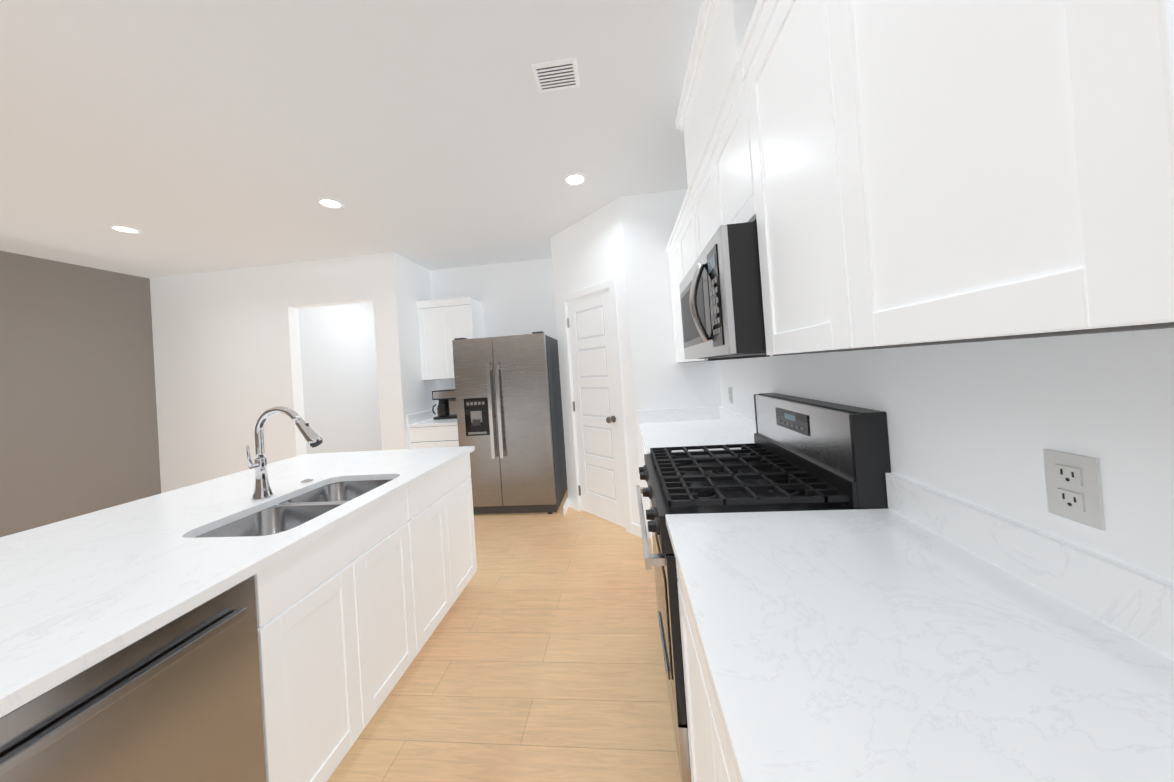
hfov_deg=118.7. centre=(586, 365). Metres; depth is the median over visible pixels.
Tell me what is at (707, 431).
countertop
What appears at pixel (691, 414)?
backsplash
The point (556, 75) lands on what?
ceiling vent
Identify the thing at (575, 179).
recessed light
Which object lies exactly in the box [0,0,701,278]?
ceiling
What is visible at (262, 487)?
faucet
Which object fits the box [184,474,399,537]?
sink
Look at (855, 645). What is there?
countertop
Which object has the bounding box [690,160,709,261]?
upper cabinet
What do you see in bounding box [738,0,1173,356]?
upper cabinet
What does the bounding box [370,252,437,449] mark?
wall
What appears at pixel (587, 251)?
wall
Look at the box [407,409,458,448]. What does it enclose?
base cabinet
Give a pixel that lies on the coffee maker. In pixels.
(446, 407)
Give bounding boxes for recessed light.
[107,225,142,233]
[316,197,344,208]
[563,172,586,185]
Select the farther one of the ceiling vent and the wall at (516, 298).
the wall at (516, 298)
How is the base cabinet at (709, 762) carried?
on the floor
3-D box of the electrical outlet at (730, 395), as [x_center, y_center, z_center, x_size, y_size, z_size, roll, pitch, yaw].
[1.010,0.210,2.455,0.010,0.114,0.070,-4,-1,6]
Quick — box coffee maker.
[432,389,456,419]
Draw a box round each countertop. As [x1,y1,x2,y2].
[0,446,474,709]
[639,418,754,453]
[666,506,1173,781]
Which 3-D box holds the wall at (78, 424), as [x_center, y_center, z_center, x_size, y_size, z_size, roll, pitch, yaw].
[-5.118,0.374,1.954,0.100,2.740,8.700,-4,-1,6]
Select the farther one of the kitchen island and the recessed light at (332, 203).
the recessed light at (332, 203)
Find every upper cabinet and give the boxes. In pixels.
[417,297,483,380]
[666,228,681,362]
[674,196,757,362]
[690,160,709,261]
[702,64,749,238]
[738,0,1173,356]
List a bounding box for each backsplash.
[638,406,717,421]
[718,406,1173,657]
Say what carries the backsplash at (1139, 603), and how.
attached to the wall at (983, 424)
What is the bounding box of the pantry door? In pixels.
[567,290,625,527]
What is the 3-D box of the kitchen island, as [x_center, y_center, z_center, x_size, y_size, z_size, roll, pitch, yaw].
[-1.345,1.034,0.992,1.010,0.885,2.690,-4,-1,6]
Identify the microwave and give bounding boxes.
[679,221,765,358]
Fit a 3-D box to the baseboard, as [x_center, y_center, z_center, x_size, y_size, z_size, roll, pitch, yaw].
[0.132,1.355,3.147,0.744,0.090,0.708,-4,-1,6]
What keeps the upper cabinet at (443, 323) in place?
attached to the wall at (516, 298)
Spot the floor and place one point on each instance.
(539, 657)
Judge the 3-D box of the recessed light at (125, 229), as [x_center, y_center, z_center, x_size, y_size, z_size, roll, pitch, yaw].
[-3.676,-1.083,2.770,0.170,0.010,0.170,-4,-1,6]
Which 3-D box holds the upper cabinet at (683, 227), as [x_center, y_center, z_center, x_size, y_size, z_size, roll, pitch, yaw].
[0.762,-0.489,2.052,0.322,0.915,0.541,-4,-1,6]
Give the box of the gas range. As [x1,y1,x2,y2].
[636,393,890,781]
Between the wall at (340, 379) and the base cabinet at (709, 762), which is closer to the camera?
the base cabinet at (709, 762)
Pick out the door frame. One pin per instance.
(609, 285)
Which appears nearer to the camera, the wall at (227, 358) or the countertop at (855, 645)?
the countertop at (855, 645)
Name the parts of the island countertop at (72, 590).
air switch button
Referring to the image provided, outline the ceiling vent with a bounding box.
[531,57,579,92]
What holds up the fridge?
on the floor
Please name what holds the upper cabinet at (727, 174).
attached to the wall at (983, 424)
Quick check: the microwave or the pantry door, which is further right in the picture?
the microwave
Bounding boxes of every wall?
[0,251,160,536]
[150,255,372,492]
[298,302,381,453]
[370,252,437,449]
[430,258,556,403]
[551,197,640,525]
[620,189,720,537]
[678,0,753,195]
[718,328,1173,581]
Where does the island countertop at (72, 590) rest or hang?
on the kitchen island
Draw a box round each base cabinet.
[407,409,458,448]
[643,446,665,548]
[673,550,733,781]
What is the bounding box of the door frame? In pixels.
[560,278,631,533]
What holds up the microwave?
attached to the upper cabinet at (727, 174)
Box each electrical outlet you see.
[728,387,732,403]
[1043,449,1105,529]
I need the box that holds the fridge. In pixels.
[452,331,567,514]
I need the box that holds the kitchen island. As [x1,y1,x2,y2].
[0,450,476,781]
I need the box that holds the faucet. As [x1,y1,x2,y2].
[246,406,322,500]
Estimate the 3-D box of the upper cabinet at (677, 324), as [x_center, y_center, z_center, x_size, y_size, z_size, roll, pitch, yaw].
[0.805,-0.487,2.472,0.322,0.915,0.540,-4,-1,6]
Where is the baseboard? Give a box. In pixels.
[563,497,641,537]
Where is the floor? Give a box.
[327,489,680,781]
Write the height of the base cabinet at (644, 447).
0.885 m
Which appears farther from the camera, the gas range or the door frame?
the door frame
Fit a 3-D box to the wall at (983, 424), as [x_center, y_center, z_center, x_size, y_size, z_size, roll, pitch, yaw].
[0.932,-0.049,1.294,0.100,2.740,8.800,-4,-1,6]

